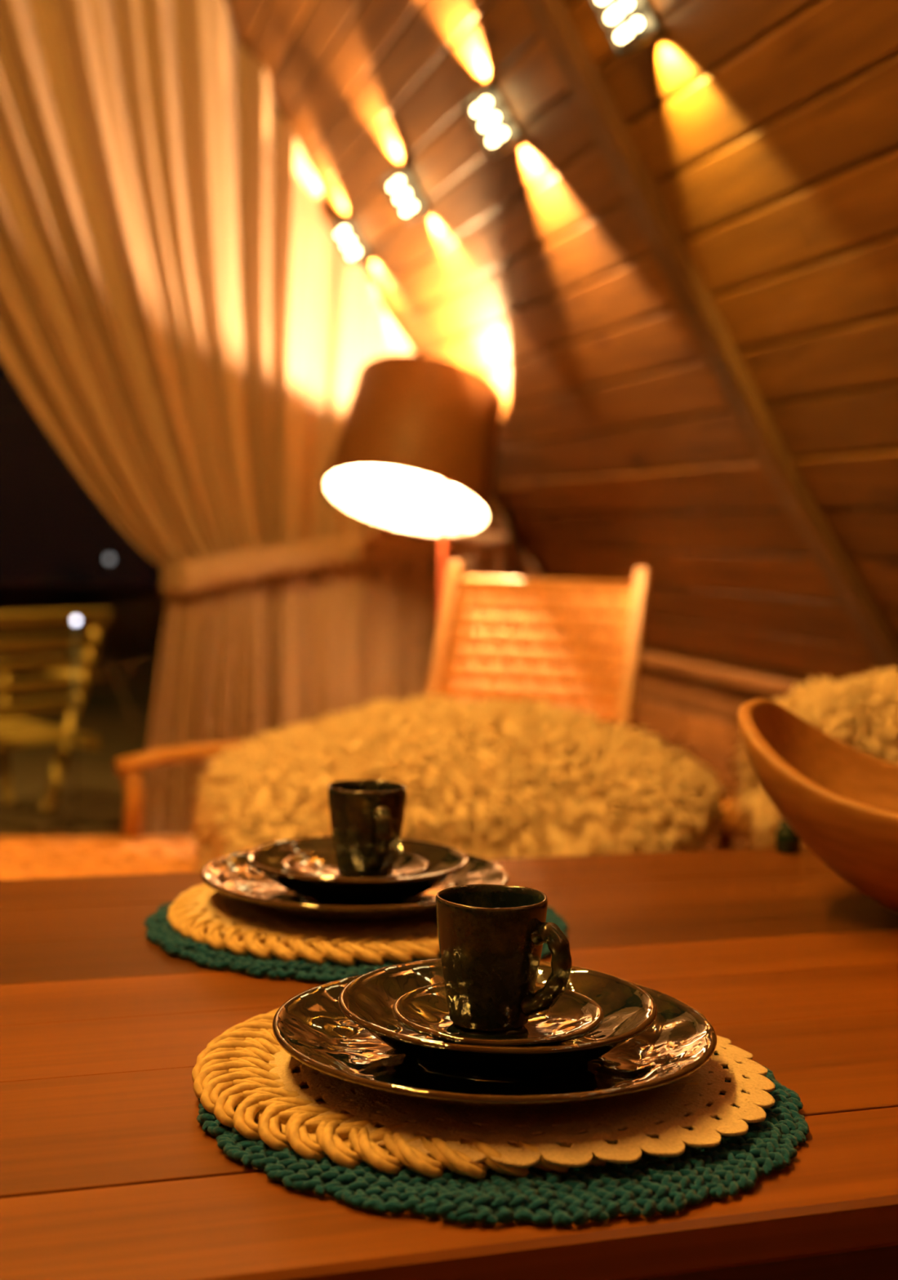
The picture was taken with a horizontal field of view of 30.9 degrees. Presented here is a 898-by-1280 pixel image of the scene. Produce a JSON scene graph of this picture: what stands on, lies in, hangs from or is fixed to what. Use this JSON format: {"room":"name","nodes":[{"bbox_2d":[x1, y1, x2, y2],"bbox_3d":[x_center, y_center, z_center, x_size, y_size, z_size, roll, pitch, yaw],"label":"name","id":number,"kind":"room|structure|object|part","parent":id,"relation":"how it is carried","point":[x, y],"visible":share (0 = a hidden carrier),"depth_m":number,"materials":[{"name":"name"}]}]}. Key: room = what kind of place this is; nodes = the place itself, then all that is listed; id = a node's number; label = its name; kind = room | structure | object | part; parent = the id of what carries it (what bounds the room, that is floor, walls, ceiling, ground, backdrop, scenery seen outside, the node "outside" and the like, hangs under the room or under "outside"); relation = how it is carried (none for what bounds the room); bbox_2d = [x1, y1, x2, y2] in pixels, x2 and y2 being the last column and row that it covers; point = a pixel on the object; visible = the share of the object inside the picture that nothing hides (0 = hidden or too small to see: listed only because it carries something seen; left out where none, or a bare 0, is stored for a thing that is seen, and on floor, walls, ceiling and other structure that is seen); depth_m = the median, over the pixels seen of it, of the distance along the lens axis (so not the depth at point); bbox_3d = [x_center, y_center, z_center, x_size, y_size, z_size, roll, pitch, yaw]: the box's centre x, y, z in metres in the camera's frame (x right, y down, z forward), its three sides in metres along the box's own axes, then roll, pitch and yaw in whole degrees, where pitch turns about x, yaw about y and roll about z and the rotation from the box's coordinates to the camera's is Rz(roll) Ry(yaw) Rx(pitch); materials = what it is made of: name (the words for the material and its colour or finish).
{"room":"cabin dining area","nodes":[
{"label":"cabin dining area","id":0,"kind":"room"},
{"bbox_2d":[0,707,152,831],"bbox_3d":[-2.116,0.650,7.989,9.000,0.080,5.000,0,4,-15],"label":"floor","id":1,"kind":"structure","parent":0,"point":[122,731],"depth_m":7.67,"materials":[{"name":"brown wood"}]},
{"bbox_2d":[0,608,111,812],"bbox_3d":[-1.817,0.297,6.431,0.651,0.853,0.720,4,4,33],"label":"deck chair","id":2,"kind":"object","parent":1,"relation":"on","point":[15,731],"visible":0.95,"depth_m":6.43,"materials":[{"name":"brown wood"}]},
{"bbox_3d":[-1.855,0.231,6.813,0.030,0.240,0.030,4,4,33],"label":"arm post","id":3,"kind":"part","parent":2,"relation":"part of","materials":[{"name":"brown wood"}]},
{"bbox_3d":[-1.879,0.510,6.842,0.122,0.368,0.035,4,4,33],"label":"leg","id":4,"kind":"part","parent":2,"relation":"part of","materials":[{"name":"brown wood"}]},
{"bbox_3d":[-1.643,0.123,6.704,0.580,0.042,0.060,4,4,33],"label":"armrest","id":5,"kind":"part","parent":2,"relation":"part of","materials":[{"name":"brown wood"}]},
{"bbox_3d":[-1.554,-0.080,6.241,0.046,0.064,0.680,4,4,33],"label":"rail","id":6,"kind":"part","parent":2,"relation":"part of","materials":[{"name":"brown wood"}]},
{"bbox_3d":[-1.666,0.374,6.696,0.624,0.104,0.035,4,4,33],"label":"seat rail","id":7,"kind":"part","parent":2,"relation":"part of","materials":[{"name":"brown wood"}]},
{"bbox_2d":[72,617,79,830],"bbox_3d":[-1.359,0.349,5.907,0.024,0.866,0.024,0,4,-15],"label":"garden light","id":8,"kind":"object","parent":1,"relation":"on","point":[76,620],"visible":0.94,"depth_m":5.90,"materials":[{"name":"black metal"}]},
{"bbox_3d":[-1.349,-0.070,5.880,0.024,0.024,0.024,0,4,-15],"label":"lamp globe","id":9,"kind":"part","parent":8,"relation":"part of","materials":[{"name":"white glass"}]},
{"bbox_2d":[224,0,897,683],"bbox_3d":[0.503,-1.293,2.124,3.080,4.495,7.220,0,4,-15],"label":"wall","id":10,"kind":"structure","parent":0,"point":[766,131],"depth_m":3.75,"materials":[{"name":"brown wood"}]},
{"bbox_2d":[0,829,122,835],"bbox_3d":[-1.919,-1.509,5.150,5.980,4.455,0.090,0,4,-15],"label":"window frame","id":11,"kind":"structure","parent":10,"relation":"in","point":[98,832],"depth_m":5.46,"materials":[{"name":"brown wood"}]},
{"bbox_2d":[0,0,576,835],"bbox_3d":[-0.845,-0.952,5.279,2.949,3.330,0.211,0,4,-14],"label":"curtain","id":12,"kind":"object","parent":10,"relation":"hanging from","point":[183,315],"visible":0.64,"depth_m":5.30,"materials":[{"name":"fabric"}]},
{"bbox_2d":[329,214,372,267],"bbox_3d":[-0.322,-1.312,5.347,0.128,0.155,0.100,0,4,-15],"label":"wall sconce","id":13,"kind":"object","parent":10,"relation":"attached to","point":[348,220],"visible":1,"depth_m":5.32,"materials":[{"name":"black metal"}]},
{"bbox_2d":[380,163,431,225],"bbox_3d":[-0.121,-1.258,4.585,0.128,0.155,0.100,0,4,-15],"label":"wall sconce","id":14,"kind":"object","parent":10,"relation":"attached to","point":[403,171],"visible":1,"depth_m":4.56,"materials":[{"name":"black metal"}]},
{"bbox_2d":[462,80,524,158],"bbox_3d":[0.103,-1.197,3.736,0.128,0.155,0.100,0,4,-15],"label":"wall sconce","id":15,"kind":"object","parent":10,"relation":"attached to","point":[491,91],"visible":1,"depth_m":3.71,"materials":[{"name":"black metal"}]},
{"bbox_2d":[590,0,664,58],"bbox_3d":[0.316,-1.139,2.925,0.128,0.155,0.100,0,4,-15],"label":"wall sconce","id":16,"kind":"object","parent":10,"relation":"attached to","point":[645,20],"visible":1,"depth_m":2.92,"materials":[{"name":"black metal"}]},
{"bbox_2d":[577,648,808,850],"bbox_3d":[1.436,0.597,2.505,0.315,0.740,7.200,0,4,-15],"label":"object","id":17,"kind":"structure","parent":10,"relation":"attached to","point":[694,705],"depth_m":4.68,"materials":[{"name":"brown wood"}]},
{"bbox_2d":[524,0,897,671],"bbox_3d":[-0.070,-1.647,3.140,2.500,3.711,0.100,0,4,-15],"label":"ceiling beam","id":18,"kind":"structure","parent":10,"relation":"attached to","point":[552,18],"depth_m":3.34,"materials":[{"name":"brown wood"}]},
{"bbox_3d":[-1.071,1.003,1.873,6.600,0.100,7.520,0,4,-15],"label":"floor","id":19,"kind":"structure","parent":0,"visible":0},
{"bbox_2d":[0,739,254,879],"bbox_3d":[-0.345,0.538,3.150,1.273,0.711,0.674,-1,4,-30],"label":"lounge chair","id":20,"kind":"object","parent":19,"relation":"on","point":[131,853],"visible":0.12,"depth_m":3.18,"materials":[{"name":"brown wood"}]},
{"bbox_3d":[-0.727,0.419,3.269,0.693,0.094,0.035,-1,4,-30],"label":"seat rail","id":21,"kind":"part","parent":20,"relation":"part of","materials":[{"name":"brown wood"}]},
{"bbox_3d":[-0.648,0.328,3.321,0.048,0.171,0.040,-1,4,-30],"label":"arm post","id":22,"kind":"part","parent":20,"relation":"part of","materials":[{"name":"brown wood"}]},
{"bbox_3d":[-0.363,0.241,3.476,0.717,0.059,0.050,-1,4,-30],"label":"armrest","id":23,"kind":"part","parent":20,"relation":"part of","materials":[{"name":"brown wood"}]},
{"bbox_2d":[180,692,733,871],"bbox_3d":[0.005,0.356,3.106,1.027,0.471,0.774,0,4,-18],"label":"sheepskin","id":24,"kind":"object","parent":20,"relation":"on","point":[499,779],"visible":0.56,"depth_m":2.94,"materials":[{"name":"fur"}]},
{"bbox_2d":[325,353,503,627],"bbox_3d":[-0.113,-0.030,4.880,0.488,1.618,0.570,3,4,22],"label":"floor lamp","id":25,"kind":"object","parent":19,"relation":"on","point":[415,450],"visible":0.75,"depth_m":4.70,"materials":[{"name":"fabric"}]},
{"bbox_3d":[-0.090,-0.582,4.851,0.488,0.372,0.488,3,-18,28],"label":"lamp shade","id":26,"kind":"part","parent":25,"relation":"part of","materials":[{"name":"fabric"}]},
{"bbox_2d":[0,846,897,1279],"bbox_3d":[0.015,0.641,1.296,2.000,0.750,0.902,0,4,-18],"label":"dining table","id":27,"kind":"object","parent":19,"relation":"on","point":[108,1169],"visible":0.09,"depth_m":1.03,"materials":[{"name":"brown wood"}]},
{"bbox_2d":[143,901,568,982],"bbox_3d":[-0.080,0.247,1.432,0.372,0.012,0.370,1,4,-4],"label":"placemat","id":28,"kind":"object","parent":27,"relation":"on","point":[160,931],"visible":0.22,"depth_m":1.28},
{"bbox_2d":[167,884,439,966],"bbox_3d":[-0.083,0.238,1.428,0.324,0.017,0.323,1,4,-3],"label":"placemat","id":29,"kind":"object","parent":28,"relation":"on","point":[341,951],"visible":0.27,"depth_m":1.29,"materials":[{"name":"beige wicker"}]},
{"bbox_2d":[174,884,437,948],"bbox_3d":[-0.087,0.232,1.450,0.311,0.011,0.312,-1,4,-28],"label":"doily","id":30,"kind":"object","parent":29,"relation":"on","point":[227,908],"visible":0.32,"depth_m":1.35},
{"bbox_2d":[200,849,509,921],"bbox_3d":[-0.082,0.215,1.427,0.269,0.025,0.269,3,4,19],"label":"dinner plate","id":31,"kind":"object","parent":30,"relation":"on","point":[231,875],"visible":0.44,"depth_m":1.40,"materials":[{"name":"ceramic"}]},
{"bbox_2d":[245,835,468,903],"bbox_3d":[-0.080,0.204,1.425,0.195,0.030,0.195,1,4,-1],"label":"plate","id":32,"kind":"object","parent":31,"relation":"on","point":[445,861],"visible":0.73,"depth_m":1.37,"materials":[{"name":"ceramic"}]},
{"bbox_2d":[280,848,430,879],"bbox_3d":[-0.082,0.203,1.423,0.130,0.017,0.130,-1,4,-32],"label":"saucer","id":33,"kind":"object","parent":32,"relation":"on","point":[321,863],"visible":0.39,"depth_m":1.44,"materials":[{"name":"ceramic"}]},
{"bbox_2d":[328,779,406,877],"bbox_3d":[-0.067,0.166,1.411,0.081,0.079,0.068,4,5,35],"label":"mug","id":34,"kind":"object","parent":33,"relation":"on","point":[366,816],"visible":0.97,"depth_m":1.39,"materials":[{"name":"ceramic"}]},
{"bbox_3d":[-0.058,0.169,1.377,0.016,0.059,0.031,0,4,-21],"label":"handle","id":35,"kind":"part","parent":34,"relation":"part of","materials":[{"name":"ceramic"}]},
{"bbox_2d":[196,1053,809,1226],"bbox_3d":[0.032,0.278,1.001,0.370,0.012,0.372,-2,5,-43],"label":"placemat","id":36,"kind":"object","parent":27,"relation":"on","point":[577,1196],"visible":0.36,"depth_m":0.86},
{"bbox_2d":[191,1008,711,1179],"bbox_3d":[0.003,0.268,1.013,0.324,0.017,0.323,-2,5,-40],"label":"placemat","id":37,"kind":"object","parent":36,"relation":"on","point":[233,1070],"visible":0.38,"depth_m":0.91,"materials":[{"name":"beige wicker"}]},
{"bbox_2d":[268,1035,775,1168],"bbox_3d":[0.044,0.264,1.008,0.311,0.011,0.312,0,4,-27],"label":"doily","id":38,"kind":"object","parent":37,"relation":"on","point":[629,1121],"visible":0.44,"depth_m":0.91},
{"bbox_2d":[271,973,716,1108],"bbox_3d":[0.028,0.246,0.996,0.269,0.025,0.269,-2,5,-41],"label":"dinner plate","id":39,"kind":"object","parent":38,"relation":"on","point":[311,1026],"visible":0.56,"depth_m":0.96,"materials":[{"name":"ceramic"}]},
{"bbox_2d":[337,958,657,1075],"bbox_3d":[0.029,0.234,0.998,0.195,0.030,0.195,4,5,35],"label":"plate","id":40,"kind":"object","parent":39,"relation":"on","point":[368,1000],"visible":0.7,"depth_m":0.99,"materials":[{"name":"ceramic"}]},
{"bbox_2d":[392,982,604,1046],"bbox_3d":[0.030,0.233,0.996,0.130,0.017,0.130,2,4,6],"label":"saucer","id":41,"kind":"object","parent":40,"relation":"on","point":[424,1010],"visible":0.66,"depth_m":0.99,"materials":[{"name":"ceramic"}]},
{"bbox_2d":[435,884,572,1032],"bbox_3d":[0.028,0.195,0.990,0.069,0.079,0.081,0,4,-24],"label":"mug","id":42,"kind":"object","parent":41,"relation":"on","point":[491,937],"visible":1,"depth_m":0.97,"materials":[{"name":"ceramic"}]},
{"bbox_3d":[0.059,0.198,0.975,0.031,0.059,0.016,4,4,31],"label":"handle","id":43,"kind":"part","parent":42,"relation":"part of","materials":[{"name":"ceramic"}]},
{"bbox_2d":[775,819,800,853],"bbox_3d":[0.382,0.221,1.829,0.028,0.035,0.028,0,4,-15],"label":"jar","id":44,"kind":"object","parent":27,"relation":"on","point":[787,842],"visible":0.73,"depth_m":1.82,"materials":[{"name":"green glass"}]},
{"bbox_2d":[737,698,897,913],"bbox_3d":[0.552,0.169,1.490,0.569,0.192,0.299,3,4,23],"label":"wooden bowl","id":45,"kind":"object","parent":27,"relation":"on","point":[840,799],"visible":1,"depth_m":1.48,"materials":[{"name":"brown wood"}]},
{"bbox_2d":[426,561,649,726],"bbox_3d":[0.161,0.318,4.297,0.588,1.026,0.777,3,4,17],"label":"lounge chair","id":46,"kind":"object","parent":19,"relation":"on","point":[615,688],"visible":0.43,"depth_m":4.52,"materials":[{"name":"brown wood"}]},
{"bbox_3d":[-0.030,0.101,4.565,0.035,0.637,0.356,3,4,17],"label":"post","id":47,"kind":"part","parent":46,"relation":"part of","materials":[{"name":"brown wood"}]},
{"bbox_3d":[0.275,-0.160,4.598,0.540,0.026,0.026,3,4,17],"label":"rail","id":48,"kind":"part","parent":46,"relation":"part of","materials":[{"name":"brown wood"}]},
{"bbox_3d":[0.486,0.124,4.406,0.035,0.637,0.356,3,4,17],"label":"post","id":49,"kind":"part","parent":46,"relation":"part of","materials":[{"name":"brown wood"}]},
{"bbox_2d":[715,792,753,849],"bbox_3d":[0.575,0.606,3.037,0.195,0.623,0.205,0,4,-15],"label":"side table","id":50,"kind":"object","parent":19,"relation":"on","point":[726,824],"visible":0.14,"depth_m":2.98,"materials":[{"name":"brown wood"}]},
{"bbox_3d":[0.497,0.630,3.071,0.067,0.567,0.031,3,4,22],"label":"leg","id":51,"kind":"part","parent":50,"relation":"part of","materials":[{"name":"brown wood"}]},
{"bbox_3d":[0.845,0.579,2.657,0.548,0.751,0.616,0,4,-15],"label":"lounge chair","id":52,"kind":"object","parent":19,"relation":"on","visible":0},
{"bbox_2d":[727,666,897,848],"bbox_3d":[0.814,0.325,2.788,0.681,0.563,0.360,0,4,-15],"label":"sheepskin","id":53,"kind":"object","parent":52,"relation":"on","point":[860,713],"visible":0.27,"depth_m":2.68,"materials":[{"name":"fur"}]},
{"label":"outside","id":54,"kind":"structure","parent":0,"visible":0},
{"bbox_2d":[0,582,168,707],"bbox_3d":[-5.629,-0.172,21.310,30.000,0.100,30.000,0,4,-15],"label":"ground","id":55,"kind":"structure","parent":54,"point":[136,621],"depth_m":19.30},
{"bbox_2d":[106,555,112,667],"bbox_3d":[-2.876,-0.239,13.738,0.060,0.950,0.060,0,4,-15],"label":"garden light","id":56,"kind":"object","parent":55,"relation":"on","point":[108,558],"visible":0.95,"depth_m":13.72,"materials":[{"name":"black metal"}]},
{"bbox_3d":[-2.877,-0.209,13.740,0.011,0.890,0.011,0,4,-15],"label":"post","id":57,"kind":"part","parent":56,"relation":"part of","materials":[{"name":"black metal"}]},
{"bbox_3d":[-2.865,-0.683,13.709,0.060,0.060,0.060,0,4,-15],"label":"lamp globe","id":58,"kind":"part","parent":56,"relation":"part of","materials":[{"name":"white"}]}
]}

